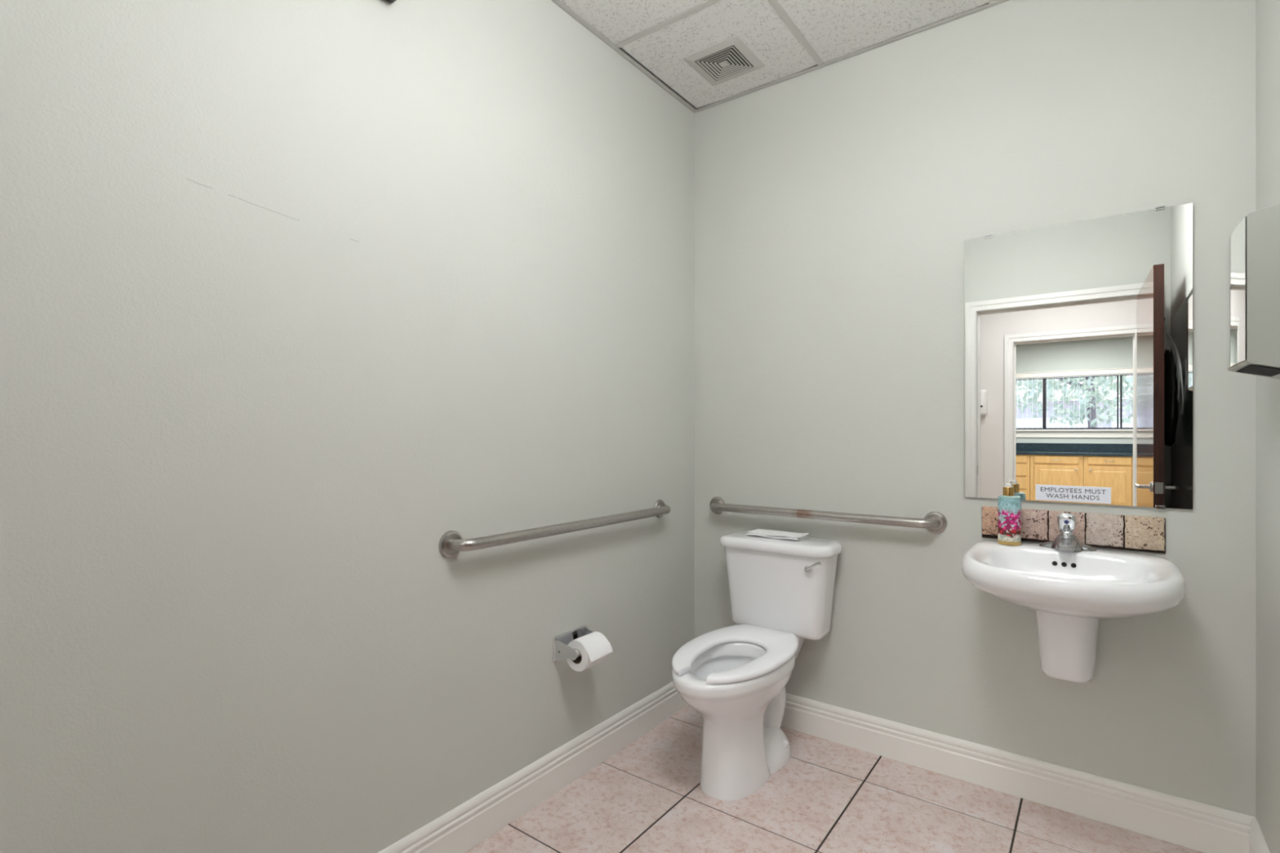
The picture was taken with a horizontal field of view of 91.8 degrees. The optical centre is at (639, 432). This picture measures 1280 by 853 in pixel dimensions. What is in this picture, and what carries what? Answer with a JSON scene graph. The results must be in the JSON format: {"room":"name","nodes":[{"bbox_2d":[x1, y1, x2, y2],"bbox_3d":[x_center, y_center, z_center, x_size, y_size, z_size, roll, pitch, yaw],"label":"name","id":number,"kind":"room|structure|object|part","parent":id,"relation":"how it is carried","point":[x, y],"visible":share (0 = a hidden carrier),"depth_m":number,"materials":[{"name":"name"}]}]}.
{"room":"public restroom","nodes":[
{"label":"public restroom","id":0,"kind":"room"},
{"bbox_2d":[0,0,694,852],"bbox_3d":[-0.595,-0.153,1.860,0.120,2.890,2.930,0,0,37],"label":"wall","id":1,"kind":"structure","parent":0,"point":[297,298],"depth_m":1.51,"materials":[{"name":"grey paint"}]},
{"bbox_2d":[385,0,396,3],"bbox_3d":[-0.669,-1.202,1.607,0.062,0.113,0.095,0,0,37],"label":"fire alarm","id":2,"kind":"object","parent":1,"relation":"attached to","point":[388,1],"visible":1,"depth_m":1.65,"materials":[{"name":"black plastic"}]},
{"bbox_2d":[377,681,688,852],"bbox_3d":[-0.540,1.173,1.820,0.016,0.138,2.690,0,0,37],"label":"baseboard","id":3,"kind":"structure","parent":1,"relation":"attached to","point":[460,829],"depth_m":2.07,"materials":[{"name":"white paint"}]},
{"bbox_2d":[438,498,671,558],"bbox_3d":[-0.206,0.325,2.220,0.076,0.080,1.148,0,0,37],"label":"grab bar","id":4,"kind":"object","parent":1,"relation":"attached to","point":[451,543],"visible":1,"depth_m":1.99,"materials":[{"name":"silver metal"}]},
{"bbox_2d":[553,625,593,662],"bbox_3d":[-0.209,0.752,2.190,0.107,0.088,0.168,0,0,37],"label":"toilet paper holder","id":5,"kind":"object","parent":1,"relation":"attached to","point":[562,651],"visible":0.66,"depth_m":2.15,"materials":[{"name":"silver metal"}]},
{"bbox_3d":[-0.254,0.753,2.126,0.103,0.078,0.003,0,0,37],"label":"arm","id":6,"kind":"part","parent":5,"relation":"part of","materials":[{"name":"silver metal"}]},
{"bbox_3d":[-0.160,0.753,2.252,0.103,0.078,0.003,0,0,37],"label":"arm","id":7,"kind":"part","parent":5,"relation":"part of","materials":[{"name":"silver metal"}]},
{"bbox_2d":[566,631,613,671],"bbox_3d":[-0.177,0.762,2.161,0.118,0.105,0.116,0,0,37],"label":"toilet paper roll","id":8,"kind":"object","parent":5,"relation":"on","point":[594,648],"visible":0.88,"depth_m":2.13,"materials":[{"name":"white paper"}]},
{"bbox_2d":[551,0,1009,113],"bbox_3d":[0.211,-1.577,1.263,1.885,0.162,2.690,0,0,37],"label":"ceiling","id":9,"kind":"structure","parent":0,"point":[792,38],"depth_m":2.31,"materials":[{"name":"grey"}]},
{"bbox_2d":[682,35,764,86],"bbox_3d":[0.342,-1.498,2.514,0.244,0.008,0.244,0,0,37],"label":"ceiling vent","id":10,"kind":"object","parent":9,"relation":"in","point":[728,60],"visible":1,"depth_m":2.50,"materials":[{"name":"grey"}]},
{"bbox_3d":[0.342,-1.495,2.514,0.022,0.002,0.022,0,0,37],"label":"plate","id":11,"kind":"part","parent":10,"relation":"part of","materials":[{"name":"grey"}]},
{"bbox_2d":[465,704,1204,852],"bbox_3d":[0.211,1.272,1.263,2.125,0.060,2.930,0,0,37],"label":"floor","id":12,"kind":"structure","parent":0,"point":[647,797],"depth_m":2.02,"materials":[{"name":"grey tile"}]},
{"bbox_2d":[671,531,841,800],"bbox_3d":[0.397,0.837,2.306,0.483,0.811,0.779,0,0,37],"label":"toilet","id":13,"kind":"object","parent":12,"relation":"on","point":[781,590],"visible":1,"depth_m":2.35,"materials":[{"name":"white ceramic"}]},
{"bbox_3d":[0.328,1.024,2.228,0.363,0.435,0.570,0,0,37],"label":"bowl","id":14,"kind":"part","parent":13,"relation":"part of","materials":[{"name":"white ceramic"}]},
{"bbox_3d":[0.347,0.793,2.256,0.372,0.022,0.592,0,0,37],"label":"seat","id":15,"kind":"part","parent":13,"relation":"part of","materials":[{"name":"white plastic"}]},
{"bbox_2d":[746,528,808,540],"bbox_3d":[0.567,0.419,2.567,0.235,0.021,0.105,0,0,37],"label":"folded paper","id":16,"kind":"object","parent":13,"relation":"on","point":[773,534],"visible":1,"depth_m":2.55,"materials":[{"name":"white paper"}]},
{"bbox_3d":[0.567,0.453,2.534,0.483,0.043,0.209,0,0,37],"label":"tank lid","id":17,"kind":"part","parent":13,"relation":"part of","materials":[{"name":"white ceramic"}]},
{"bbox_3d":[0.571,0.639,2.540,0.445,0.331,0.186,0,0,37],"label":"tank","id":18,"kind":"part","parent":13,"relation":"part of","materials":[{"name":"white ceramic"}]},
{"bbox_3d":[0.653,0.507,2.350,0.072,0.050,0.023,0,0,41],"label":"flush lever","id":19,"kind":"part","parent":13,"relation":"part of","materials":[{"name":"silver metal"}]},
{"bbox_2d":[694,0,1255,817],"bbox_3d":[1.048,-0.153,2.392,1.885,2.890,0.120,0,0,37],"label":"wall","id":20,"kind":"structure","parent":0,"point":[837,205],"depth_m":2.26,"materials":[{"name":"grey paint"}]},
{"bbox_2d":[709,496,946,533],"bbox_3d":[0.699,0.330,2.529,0.994,0.080,0.076,0,0,37],"label":"grab bar","id":21,"kind":"object","parent":20,"relation":"attached to","point":[935,522],"visible":1,"depth_m":2.43,"materials":[{"name":"silver metal"}]},
{"bbox_2d":[781,693,1254,852],"bbox_3d":[1.007,1.173,2.337,1.885,0.138,0.016,0,0,37],"label":"baseboard","id":22,"kind":"structure","parent":20,"relation":"attached to","point":[1198,826],"depth_m":2.09,"materials":[{"name":"white paint"}]},
{"bbox_2d":[960,540,1186,683],"bbox_3d":[1.253,0.567,1.831,0.540,0.394,0.532,0,0,37],"label":"sink","id":23,"kind":"object","parent":20,"relation":"attached to","point":[1069,592],"visible":0.99,"depth_m":1.84,"materials":[{"name":"white ceramic"}]},
{"bbox_2d":[997,483,1021,545],"bbox_3d":[1.232,0.269,2.070,0.068,0.203,0.068,0,0,37],"label":"lotion bottle","id":24,"kind":"object","parent":23,"relation":"on","point":[1009,505],"visible":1,"depth_m":2.05,"materials":[{"name":"multicoloured plastic"}]},
{"bbox_2d":[1039,513,1096,551],"bbox_3d":[1.353,0.314,1.966,0.152,0.114,0.116,0,0,37],"label":"faucet","id":25,"kind":"object","parent":23,"relation":"on","point":[1066,540],"visible":1,"depth_m":1.97,"materials":[{"name":"silver metal"}]},
{"bbox_3d":[1.341,0.349,1.951,0.053,0.036,0.078,0,0,37],"label":"spout","id":26,"kind":"part","parent":25,"relation":"part of","materials":[{"name":"silver metal"}]},
{"bbox_3d":[1.366,0.293,1.987,0.051,0.072,0.047,0,0,37],"label":"handle","id":27,"kind":"part","parent":25,"relation":"part of","materials":[{"name":"silver metal"}]},
{"bbox_3d":[1.371,0.353,1.990,0.152,0.038,0.056,0,0,37],"label":"plate","id":28,"kind":"part","parent":25,"relation":"part of","materials":[{"name":"silver metal"}]},
{"bbox_2d":[960,540,1186,618],"bbox_3d":[1.253,0.445,1.831,0.540,0.150,0.532,0,0,37],"label":"basin","id":29,"kind":"object","parent":23,"relation":"in","point":[1100,584],"depth_m":1.72,"materials":[{"name":"white ceramic"}]},
{"bbox_2d":[982,506,1165,553],"bbox_3d":[1.406,0.314,2.043,0.496,0.111,0.012,0,0,37],"label":"tile backsplash","id":30,"kind":"structure","parent":20,"relation":"attached to","point":[1104,531],"depth_m":1.99,"materials":[{"name":"stone"}]},
{"bbox_2d":[964,203,1192,509],"bbox_3d":[1.409,-0.230,2.042,0.614,0.927,0.012,0,0,37],"label":"mirror","id":31,"kind":"object","parent":20,"relation":"attached to","point":[1078,335],"visible":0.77,"depth_m":2.02,"materials":[{"name":"white mirror"}]},
{"bbox_2d":[1035,484,1111,503],"bbox_3d":[1.415,0.200,2.031,0.203,0.052,0.003,0,0,37],"label":"sign","id":32,"kind":"object","parent":31,"relation":"attached to","point":[1043,492],"visible":1,"depth_m":2.03,"materials":[{"name":"white plastic"}]},
{"bbox_2d":[1255,0,1279,852],"bbox_3d":[1.016,-0.153,0.666,0.120,2.890,2.930,0,0,37],"label":"wall","id":33,"kind":"structure","parent":0,"point":[1267,11],"depth_m":1.65,"materials":[{"name":"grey paint"}]},
{"bbox_2d":[1226,204,1279,379],"bbox_3d":[1.458,-0.318,1.451,0.104,0.376,0.258,0,0,37],"label":"dispenser","id":34,"kind":"object","parent":33,"relation":"attached to","point":[1253,247],"visible":1,"depth_m":1.37,"materials":[{"name":"silver metal"}]},
{"bbox_3d":[1.419,-0.321,1.480,0.005,0.318,0.255,0,0,37],"label":"panel","id":35,"kind":"part","parent":34,"relation":"part of","materials":[{"name":"silver metal"}]},
{"bbox_2d":[1248,817,1270,852],"bbox_3d":[0.962,1.173,0.707,0.016,0.138,2.690,0,0,37],"label":"baseboard","id":36,"kind":"structure","parent":33,"relation":"attached to","point":[1257,843],"depth_m":1.72,"materials":[{"name":"white paint"}]}
]}

